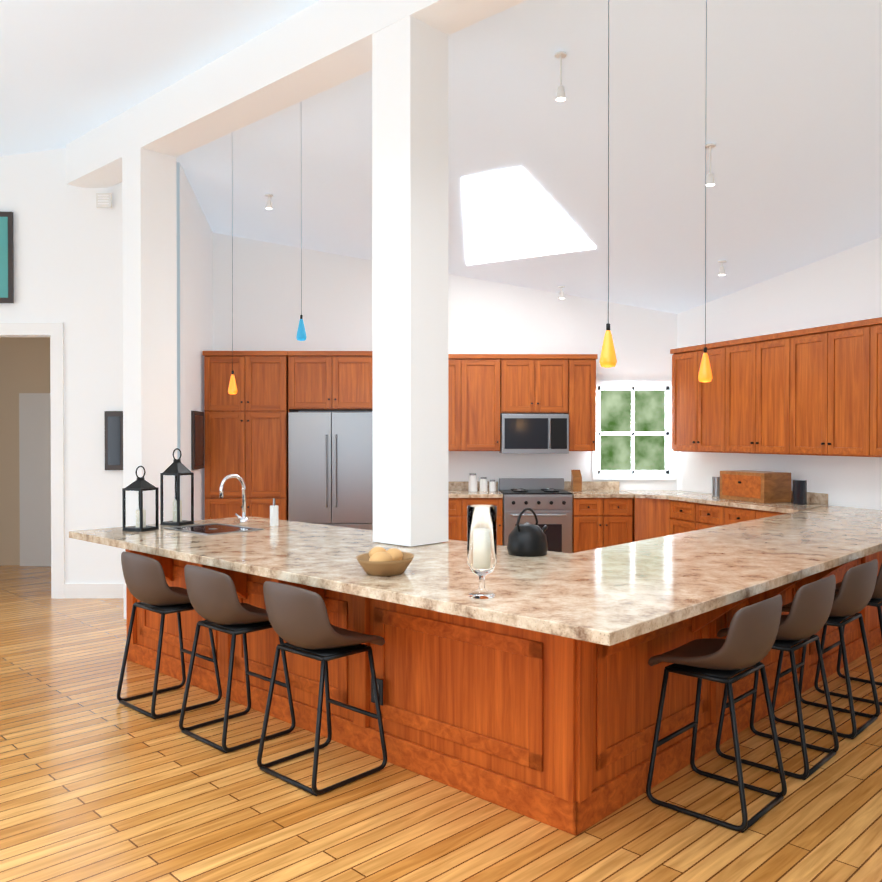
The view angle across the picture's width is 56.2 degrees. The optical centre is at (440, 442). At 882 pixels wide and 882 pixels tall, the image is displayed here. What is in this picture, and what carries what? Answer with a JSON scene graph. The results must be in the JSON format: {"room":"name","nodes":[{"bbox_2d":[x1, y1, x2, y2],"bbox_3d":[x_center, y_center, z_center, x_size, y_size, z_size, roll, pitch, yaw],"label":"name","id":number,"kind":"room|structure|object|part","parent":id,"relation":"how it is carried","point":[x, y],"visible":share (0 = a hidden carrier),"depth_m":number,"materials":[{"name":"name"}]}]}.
{"room":"kitchen","nodes":[
{"label":"kitchen","id":0,"kind":"room"},
{"bbox_2d":[0,337,49,564],"bbox_3d":[-4.638,-0.128,8.973,3.200,3.200,1.940,0,1,-1],"label":"wall","id":1,"kind":"structure","parent":0,"point":[24,364],"depth_m":9.84,"materials":[{"name":"beige paint"}]},
{"bbox_2d":[19,393,50,565],"bbox_3d":[-4.598,0.439,9.796,0.800,2.050,0.095,0,1,-1],"label":"hall door","id":2,"kind":"structure","parent":1,"relation":"in","point":[35,469],"depth_m":9.79,"materials":[{"name":"white wood"}]},
{"bbox_2d":[0,148,184,582],"bbox_3d":[-6.255,-1.119,7.889,7.540,5.200,0.150,0,1,-1],"label":"wall","id":3,"kind":"structure","parent":0,"point":[68,257],"depth_m":7.85,"materials":[{"name":"white paint"}]},
{"bbox_2d":[0,212,13,302],"bbox_3d":[-4.269,-1.748,7.792,0.450,0.860,0.029,0,1,-1],"label":"picture","id":4,"kind":"object","parent":3,"relation":"attached to","point":[6,262],"visible":1,"depth_m":7.78,"materials":[{"name":"teal"}]},
{"bbox_2d":[0,322,64,598],"bbox_3d":[-4.195,0.171,7.913,1.220,2.620,0.175,0,1,-1],"label":"door frame","id":5,"kind":"structure","parent":3,"relation":"attached to","point":[54,331],"depth_m":7.83,"materials":[{"name":"white wood"}]},
{"bbox_2d":[64,583,123,597],"bbox_3d":[-6.399,1.412,7.825,7.250,0.140,0.020,0,1,-1],"label":"baseboard","id":6,"kind":"structure","parent":3,"relation":"attached to","point":[93,590],"depth_m":7.85,"materials":[{"name":"white"}]},
{"bbox_2d":[96,193,111,207],"bbox_3d":[-3.184,-2.288,7.796,0.140,0.140,0.038,0,1,-1],"label":"box","id":7,"kind":"object","parent":3,"relation":"attached to","point":[103,200],"visible":1,"depth_m":7.78,"materials":[{"name":"white"}]},
{"bbox_2d":[104,411,122,469],"bbox_3d":[-3.094,-0.018,7.822,0.180,0.560,0.028,0,1,-1],"label":"framed picture","id":8,"kind":"object","parent":3,"relation":"attached to","point":[113,421],"visible":0.82,"depth_m":7.81,"materials":[{"name":"brown"}]},
{"bbox_2d":[0,0,318,156],"bbox_3d":[-5.676,-1.231,-0.372,21.000,3.026,15.130,0,1,43],"label":"ceiling","id":9,"kind":"structure","parent":0,"point":[71,70],"depth_m":5.57,"materials":[{"name":"white paint"}]},
{"bbox_2d":[176,163,212,520],"bbox_3d":[-2.640,-1.126,8.748,0.170,5.200,1.796,0,1,-5],"label":"wall","id":10,"kind":"structure","parent":0,"point":[198,286],"depth_m":8.58,"materials":[{"name":"white paint"}]},
{"bbox_2d":[191,411,203,469],"bbox_3d":[-2.521,-0.025,8.569,0.030,0.600,0.500,0,1,-5],"label":"framed picture","id":11,"kind":"object","parent":10,"relation":"attached to","point":[197,439],"visible":1,"depth_m":8.47,"materials":[{"name":"brown"}]},
{"bbox_2d":[0,565,881,881],"bbox_3d":[-0.966,1.526,3.001,26.000,0.001,22.000,0,1,-1],"label":"floor","id":12,"kind":"structure","parent":0,"point":[100,781],"depth_m":3.48,"materials":[{"name":"brown wood"}]},
{"bbox_2d":[122,148,176,618],"bbox_3d":[-2.461,-0.460,6.982,0.320,3.900,0.320,0,1,43],"label":"column","id":13,"kind":"structure","parent":12,"relation":"on","point":[149,211],"depth_m":6.86,"materials":[{"name":"white paint"}]},
{"bbox_2d":[117,551,221,719],"bbox_3d":[-1.577,1.060,4.776,0.443,0.896,0.476,0,1,43],"label":"stool","id":14,"kind":"object","parent":12,"relation":"on","point":[149,588],"visible":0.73,"depth_m":4.61,"materials":[{"name":"brown leather"}]},
{"bbox_3d":[-1.566,0.778,4.786,0.583,0.350,0.583,0,1,-1],"label":"seat","id":15,"kind":"part","parent":14,"relation":"part of","materials":[{"name":"brown leather"}]},
{"bbox_3d":[-1.573,1.219,4.782,0.602,0.578,0.602,0,1,-1],"label":"frame","id":16,"kind":"part","parent":14,"relation":"part of","materials":[{"name":"black metal"}]},
{"bbox_2d":[179,565,295,752],"bbox_3d":[-1.065,1.064,4.299,0.443,0.896,0.476,0,1,43],"label":"stool","id":17,"kind":"object","parent":12,"relation":"on","point":[217,605],"visible":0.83,"depth_m":4.14,"materials":[{"name":"brown leather"}]},
{"bbox_3d":[-1.054,0.782,4.309,0.583,0.350,0.583,0,1,-1],"label":"seat","id":18,"kind":"part","parent":17,"relation":"part of","materials":[{"name":"brown leather"}]},
{"bbox_2d":[202,351,287,519],"bbox_3d":[-2.092,0.245,9.124,0.895,2.450,0.695,0,1,-1],"label":"pantry cabinet","id":19,"kind":"object","parent":12,"relation":"on","point":[246,432],"visible":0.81,"depth_m":8.81,"materials":[{"name":"brown wood"}]},
{"bbox_2d":[257,581,387,795],"bbox_3d":[-0.553,1.069,3.821,0.443,0.896,0.476,0,1,43],"label":"stool","id":20,"kind":"object","parent":12,"relation":"on","point":[298,617],"visible":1,"depth_m":3.67,"materials":[{"name":"brown leather"}]},
{"bbox_3d":[-0.543,0.786,3.831,0.583,0.350,0.583,0,1,-1],"label":"seat","id":21,"kind":"part","parent":20,"relation":"part of","materials":[{"name":"brown leather"}]},
{"bbox_2d":[287,351,372,520],"bbox_3d":[-1.156,0.245,9.136,0.968,2.450,0.695,0,1,-1],"label":"tall cabinet","id":22,"kind":"object","parent":12,"relation":"on","point":[330,380],"visible":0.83,"depth_m":8.81,"materials":[{"name":"brown wood"}]},
{"bbox_2d":[288,412,372,529],"bbox_3d":[-1.164,0.571,9.076,0.920,1.800,0.780,0,1,-1],"label":"fridge","id":23,"kind":"object","parent":12,"relation":"on","point":[330,456],"visible":0.58,"depth_m":8.74,"materials":[{"name":"silver metal"}]},
{"bbox_2d":[448,498,467,540],"bbox_3d":[-0.185,1.030,9.177,0.940,0.880,0.650,0,1,-1],"label":"base cabinet","id":24,"kind":"object","parent":12,"relation":"on","point":[457,507],"depth_m":8.86,"materials":[{"name":"brown wood"}]},
{"bbox_2d":[448,490,502,497],"bbox_3d":[0.003,0.570,9.165,1.314,0.040,0.670,0,1,-1],"label":"countertop","id":25,"kind":"structure","parent":24,"relation":"on","point":[451,493],"depth_m":8.84,"materials":[{"name":"beige stone"}]},
{"bbox_2d":[468,473,476,491],"bbox_3d":[0.359,0.448,9.283,0.100,0.200,0.097,1,1,44],"label":"jar","id":26,"kind":"object","parent":25,"relation":"on","point":[472,482],"depth_m":9.24,"materials":[{"name":"white ceramic"}]},
{"bbox_2d":[480,477,486,491],"bbox_3d":[0.479,0.468,9.285,0.090,0.160,0.088,1,1,44],"label":"jar","id":27,"kind":"object","parent":25,"relation":"on","point":[483,480],"depth_m":9.25,"materials":[{"name":"white ceramic"}]},
{"bbox_2d":[489,480,495,491],"bbox_3d":[0.579,0.483,9.286,0.080,0.130,0.078,1,1,44],"label":"jar","id":28,"kind":"object","parent":25,"relation":"on","point":[492,483],"depth_m":9.25,"materials":[{"name":"white ceramic"}]},
{"bbox_2d":[468,498,502,545],"bbox_3d":[0.408,1.030,9.184,0.502,0.880,0.650,0,1,-1],"label":"base cabinet","id":29,"kind":"object","parent":12,"relation":"on","point":[498,502],"depth_m":8.86,"materials":[{"name":"brown wood"}]},
{"bbox_2d":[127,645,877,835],"bbox_3d":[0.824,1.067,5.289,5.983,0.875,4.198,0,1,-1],"label":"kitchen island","id":30,"kind":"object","parent":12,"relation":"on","point":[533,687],"depth_m":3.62,"materials":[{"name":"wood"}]},
{"bbox_2d":[371,678,382,705],"bbox_3d":[-0.306,1.187,3.941,0.080,0.120,0.009,0,1,43],"label":"electrical outlet plate","id":31,"kind":"object","parent":30,"relation":"attached to","point":[380,686],"visible":0.48,"depth_m":3.93,"materials":[{"name":"black metal"}]},
{"bbox_2d":[69,505,881,648],"bbox_3d":[0.772,0.610,5.034,6.444,0.045,4.768,0,1,-1],"label":"island countertop","id":32,"kind":"structure","parent":30,"relation":"on","point":[673,591],"depth_m":4.04,"materials":[{"name":"beige stone"}]},
{"bbox_2d":[122,466,158,531],"bbox_3d":[-1.999,0.368,5.491,0.160,0.428,0.160,0,1,23],"label":"lantern","id":33,"kind":"object","parent":32,"relation":"on","point":[140,504],"visible":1,"depth_m":5.44,"materials":[{"name":"black metal"}]},
{"bbox_2d":[160,448,193,525],"bbox_3d":[-1.869,0.309,5.849,0.160,0.539,0.160,0,1,23],"label":"lantern","id":34,"kind":"object","parent":32,"relation":"on","point":[176,492],"visible":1,"depth_m":5.80,"materials":[{"name":"black metal"}]},
{"bbox_2d":[163,523,263,534],"bbox_3d":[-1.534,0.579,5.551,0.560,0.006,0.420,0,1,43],"label":"sink basin","id":35,"kind":"object","parent":32,"relation":"in","point":[212,529],"visible":1,"depth_m":5.54,"materials":[{"name":"silver metal"}]},
{"bbox_2d":[220,474,247,524],"bbox_3d":[-1.441,0.400,5.775,0.165,0.362,0.218,0,1,-1],"label":"faucet","id":36,"kind":"object","parent":32,"relation":"on","point":[243,520],"visible":1,"depth_m":5.79,"materials":[{"name":"silver metal"}]},
{"bbox_2d":[270,498,277,525],"bbox_3d":[-1.166,0.485,5.769,0.060,0.189,0.060,0,1,-1],"label":"soap bottle","id":37,"kind":"object","parent":32,"relation":"on","point":[273,514],"visible":1,"depth_m":5.74,"materials":[{"name":"white"}]},
{"bbox_2d":[356,547,414,575],"bbox_3d":[-0.256,0.540,3.798,0.268,0.115,0.324,0,1,-1],"label":"bread basket","id":38,"kind":"object","parent":32,"relation":"on","point":[377,561],"visible":1,"depth_m":3.71,"materials":[{"name":"brown wicker"}]},
{"bbox_2d":[372,15,447,546],"bbox_3d":[-0.179,-0.904,4.852,0.316,2.974,0.315,0,1,43],"label":"column","id":39,"kind":"structure","parent":32,"relation":"on","point":[410,246],"depth_m":4.74,"materials":[{"name":"white paint"}]},
{"bbox_2d":[467,505,496,598],"bbox_3d":[0.160,0.425,3.231,0.115,0.355,0.115,0,1,-1],"label":"hurricane vase","id":40,"kind":"object","parent":32,"relation":"on","point":[481,541],"visible":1,"depth_m":3.19,"materials":[{"name":"clear glass"}]},
{"bbox_2d":[507,508,547,556],"bbox_3d":[0.468,0.468,4.400,0.235,0.247,0.241,0,1,-1],"label":"kettle","id":41,"kind":"object","parent":32,"relation":"on","point":[526,539],"visible":1,"depth_m":4.31,"materials":[{"name":"black metal"}]},
{"bbox_2d":[499,478,572,552],"bbox_3d":[1.040,0.940,9.135,0.740,1.060,0.720,0,1,-1],"label":"range","id":42,"kind":"object","parent":12,"relation":"on","point":[548,502],"visible":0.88,"depth_m":8.84,"materials":[{"name":"silver metal"}]},
{"bbox_2d":[572,498,631,552],"bbox_3d":[1.739,1.030,9.200,0.640,0.880,0.650,0,1,-1],"label":"base cabinet","id":43,"kind":"object","parent":12,"relation":"on","point":[597,522],"depth_m":8.88,"materials":[{"name":"brown wood"}]},
{"bbox_2d":[566,490,631,497],"bbox_3d":[1.739,0.570,9.186,0.640,0.040,0.670,0,1,-1],"label":"countertop","id":44,"kind":"structure","parent":43,"relation":"on","point":[585,493],"depth_m":8.85,"materials":[{"name":"beige stone"}]},
{"bbox_2d":[571,470,581,491],"bbox_3d":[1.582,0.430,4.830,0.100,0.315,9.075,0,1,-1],"label":"knife block","id":45,"kind":"object","parent":44,"relation":"on","point":[576,481],"visible":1,"depth_m":9.25,"materials":[{"name":"brown wood"}]},
{"bbox_2d":[646,594,786,832],"bbox_3d":[1.173,1.072,3.496,0.476,0.896,0.443,0,1,43],"label":"stool","id":46,"kind":"object","parent":12,"relation":"on","point":[747,642],"visible":1,"depth_m":3.36,"materials":[{"name":"brown leather"}]},
{"bbox_3d":[1.161,0.789,3.504,0.583,0.350,0.583,0,1,-1],"label":"seat","id":47,"kind":"part","parent":46,"relation":"part of","materials":[{"name":"brown leather"}]},
{"bbox_2d":[668,499,775,534],"bbox_3d":[2.961,1.041,7.942,1.128,0.880,1.857,0,1,-1],"label":"base cabinet","id":48,"kind":"object","parent":12,"relation":"on","point":[688,513],"depth_m":8.25,"materials":[{"name":"brown wood"}]},
{"bbox_2d":[668,495,827,514],"bbox_3d":[2.951,0.581,7.926,1.148,0.040,1.880,0,1,-1],"label":"countertop","id":49,"kind":"structure","parent":48,"relation":"on","point":[705,502],"depth_m":7.72,"materials":[{"name":"beige stone"}]},
{"bbox_2d":[712,476,719,495],"bbox_3d":[2.871,0.454,8.571,0.110,0.200,0.107,0,1,-16],"label":"jar","id":50,"kind":"object","parent":49,"relation":"on","point":[715,479],"depth_m":8.53,"materials":[{"name":"silver metal"}]},
{"bbox_2d":[718,481,719,495],"bbox_3d":[2.920,0.480,8.451,0.090,0.150,0.088,0,1,-16],"label":"jar","id":51,"kind":"object","parent":49,"relation":"on","point":[718,481],"depth_m":8.52,"materials":[{"name":"silver glass"}]},
{"bbox_2d":[720,470,790,502],"bbox_3d":[3.021,0.420,7.984,0.360,0.279,0.600,0,1,-22],"label":"breadbox","id":52,"kind":"object","parent":49,"relation":"on","point":[757,486],"visible":1,"depth_m":7.77,"materials":[{"name":"brown wood"}]},
{"bbox_2d":[793,480,806,504],"bbox_3d":[3.282,0.453,7.551,0.120,0.220,0.117,0,1,-16],"label":"jar","id":53,"kind":"object","parent":49,"relation":"on","point":[799,492],"depth_m":7.50,"materials":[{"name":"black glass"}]},
{"bbox_2d":[715,575,838,779],"bbox_3d":[1.630,1.067,3.986,0.476,0.896,0.443,0,1,43],"label":"stool","id":54,"kind":"object","parent":12,"relation":"on","point":[806,617],"visible":0.71,"depth_m":3.81,"materials":[{"name":"brown leather"}]},
{"bbox_3d":[1.618,0.785,3.994,0.583,0.350,0.583,0,1,-1],"label":"seat","id":55,"kind":"part","parent":54,"relation":"part of","materials":[{"name":"brown leather"}]},
{"bbox_2d":[772,559,879,738],"bbox_3d":[2.094,1.063,4.483,0.476,0.896,0.443,0,1,43],"label":"stool","id":56,"kind":"object","parent":12,"relation":"on","point":[852,598],"visible":0.69,"depth_m":4.30,"materials":[{"name":"brown leather"}]},
{"bbox_3d":[2.082,0.780,4.491,0.583,0.350,0.583,0,1,-1],"label":"seat","id":57,"kind":"part","parent":56,"relation":"part of","materials":[{"name":"brown leather"}]},
{"bbox_2d":[814,564,881,705],"bbox_3d":[2.558,1.058,4.980,0.476,0.896,0.443,0,1,43],"label":"stool","id":58,"kind":"object","parent":12,"relation":"on","point":[875,600],"visible":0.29,"depth_m":4.91,"materials":[{"name":"black metal"}]},
{"bbox_3d":[2.546,0.776,4.988,0.583,0.350,0.583,0,1,-1],"label":"seat","id":59,"kind":"part","parent":58,"relation":"part of","materials":[{"name":"brown leather"}]},
{"bbox_2d":[213,233,676,490],"bbox_3d":[0.140,-1.134,9.581,5.530,5.200,0.180,0,1,-1],"label":"wall","id":60,"kind":"structure","parent":0,"point":[487,317],"depth_m":9.49,"materials":[{"name":"white paint"}]},
{"bbox_2d":[448,354,467,450],"bbox_3d":[-0.186,-0.443,9.314,0.940,1.076,0.350,0,1,-1],"label":"upper cabinet","id":61,"kind":"object","parent":60,"relation":"attached to","point":[457,363],"depth_m":9.15,"materials":[{"name":"brown wood"}]},
{"bbox_2d":[468,354,507,450],"bbox_3d":[0.441,-0.444,9.321,0.571,1.076,0.350,0,1,-1],"label":"upper cabinet","id":62,"kind":"object","parent":60,"relation":"attached to","point":[485,391],"depth_m":9.16,"materials":[{"name":"brown wood"}]},
{"bbox_2d":[508,354,559,413],"bbox_3d":[1.038,-0.657,9.327,0.751,0.650,0.350,0,1,-1],"label":"upper cabinet","id":63,"kind":"object","parent":60,"relation":"attached to","point":[533,379],"depth_m":9.16,"materials":[{"name":"brown wood"}]},
{"bbox_2d":[499,414,568,453],"bbox_3d":[1.039,-0.099,9.282,0.740,0.435,0.448,0,1,-1],"label":"over-the-range microwave","id":64,"kind":"object","parent":63,"relation":"attached to","point":[534,433],"visible":0.98,"depth_m":9.10,"materials":[{"name":"silver metal"}]},
{"bbox_2d":[448,482,619,489],"bbox_3d":[0.699,0.497,9.498,2.714,0.100,0.020,0,1,-1],"label":"backsplash","id":65,"kind":"structure","parent":60,"relation":"attached to","point":[451,485],"depth_m":9.50,"materials":[{"name":"beige stone"}]},
{"bbox_2d":[560,354,597,450],"bbox_3d":[1.536,-0.444,9.335,0.373,1.076,0.350,0,1,-1],"label":"upper cabinet","id":66,"kind":"object","parent":60,"relation":"attached to","point":[577,371],"depth_m":9.16,"materials":[{"name":"brown wood"}]},
{"bbox_2d":[592,381,676,479],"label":"window","id":67,"kind":"structure","parent":60,"relation":"in","point":[632,473],"depth_m":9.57,"materials":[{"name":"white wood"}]},
{"bbox_2d":[621,490,711,541],"bbox_3d":[2.530,0.961,9.088,0.898,0.820,0.891,0,1,-1],"label":"base cabinet","id":68,"kind":"object","parent":60,"relation":"attached to","point":[651,517],"visible":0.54,"depth_m":8.80,"materials":[{"name":"brown wood"}]},
{"bbox_2d":[176,0,881,313],"bbox_3d":[2.850,-1.593,8.765,21.000,2.468,9.870,0,1,43],"label":"ceiling","id":69,"kind":"structure","parent":0,"point":[778,103],"depth_m":6.39,"materials":[{"name":"white paint"}]},
{"bbox_2d":[228,235,236,393],"bbox_3d":[-1.678,-1.554,6.638,0.109,2.332,0.109,0,1,-1],"label":"pendant light","id":70,"kind":"object","parent":69,"relation":"hanging from","point":[232,388],"visible":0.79,"depth_m":6.64,"materials":[{"name":"yellow glass"}]},
{"bbox_2d":[265,194,272,208],"bbox_3d":[-1.711,-2.394,8.203,0.077,0.138,0.077,0,1,-1],"label":"ceiling spotlight","id":71,"kind":"object","parent":69,"relation":"attached to","point":[268,204],"visible":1,"depth_m":8.18,"materials":[{"name":"white metal"}]},
{"bbox_2d":[66,0,525,187],"bbox_3d":[0.420,-2.596,4.274,10.440,0.420,0.320,0,1,43],"label":"ridge beam","id":72,"kind":"structure","parent":69,"relation":"attached to","point":[319,46],"depth_m":5.69,"materials":[{"name":"white paint"}]},
{"bbox_2d":[296,261,306,340],"bbox_3d":[-1.020,-1.728,6.022,0.109,1.972,0.109,0,1,-1],"label":"pendant light","id":73,"kind":"object","parent":69,"relation":"hanging from","point":[301,334],"visible":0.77,"depth_m":6.01,"materials":[{"name":"blue glass"}]},
{"bbox_2d":[462,168,595,264],"bbox_3d":[0.853,-2.112,7.990,1.355,0.400,2.259,0,1,-1],"label":"skylight","id":74,"kind":"object","parent":69,"relation":"attached to","point":[516,213],"visible":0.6,"depth_m":7.85,"materials":[{"name":"white glass"}]},
{"bbox_2d":[555,51,566,100],"bbox_3d":[0.779,-2.382,5.371,0.077,0.298,0.077,0,1,-1],"label":"ceiling spotlight","id":75,"kind":"object","parent":69,"relation":"attached to","point":[560,93],"visible":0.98,"depth_m":5.36,"materials":[{"name":"white metal"}]},
{"bbox_2d":[558,286,564,298],"bbox_3d":[1.357,-1.687,9.269,0.077,0.138,0.077,0,1,-1],"label":"ceiling spotlight","id":76,"kind":"object","parent":69,"relation":"attached to","point":[561,295],"visible":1,"depth_m":9.25,"materials":[{"name":"white metal"}]},
{"bbox_2d":[599,0,616,367],"bbox_3d":[0.721,-1.510,3.552,0.109,2.376,0.109,0,1,-1],"label":"pendant light","id":77,"kind":"object","parent":69,"relation":"hanging from","point":[608,359],"visible":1,"depth_m":3.55,"materials":[{"name":"yellow glass"}]},
{"bbox_2d":[698,0,711,382],"bbox_3d":[1.431,-1.447,4.459,0.109,2.244,0.109,0,1,-1],"label":"pendant light","id":78,"kind":"object","parent":69,"relation":"hanging from","point":[705,374],"visible":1,"depth_m":4.46,"materials":[{"name":"yellow glass"}]},
{"bbox_2d":[705,143,715,185],"bbox_3d":[1.988,-2.050,6.094,0.077,0.298,0.077,0,1,-1],"label":"ceiling spotlight","id":79,"kind":"object","parent":69,"relation":"attached to","point":[710,181],"visible":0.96,"depth_m":6.08,"materials":[{"name":"white metal"}]},
{"bbox_2d":[718,260,726,275],"bbox_3d":[2.710,-1.684,7.956,0.077,0.138,0.077,0,1,-1],"label":"ceiling spotlight","id":80,"kind":"object","parent":69,"relation":"attached to","point":[722,270],"visible":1,"depth_m":7.93,"materials":[{"name":"white metal"}]},
{"bbox_2d":[677,237,881,509],"bbox_3d":[4.442,-1.097,5.470,0.160,5.200,9.200,0,1,-22],"label":"wall","id":81,"kind":"structure","parent":0,"point":[845,286],"depth_m":7.79,"materials":[{"name":"white paint"}]},
{"bbox_2d":[670,317,881,456],"bbox_3d":[3.473,-0.446,7.156,0.374,1.118,4.254,0,1,-22],"label":"upper cabinet","id":82,"kind":"object","parent":81,"relation":"attached to","point":[816,391],"visible":0.96,"depth_m":7.52,"materials":[{"name":"brown wood"}]}
]}

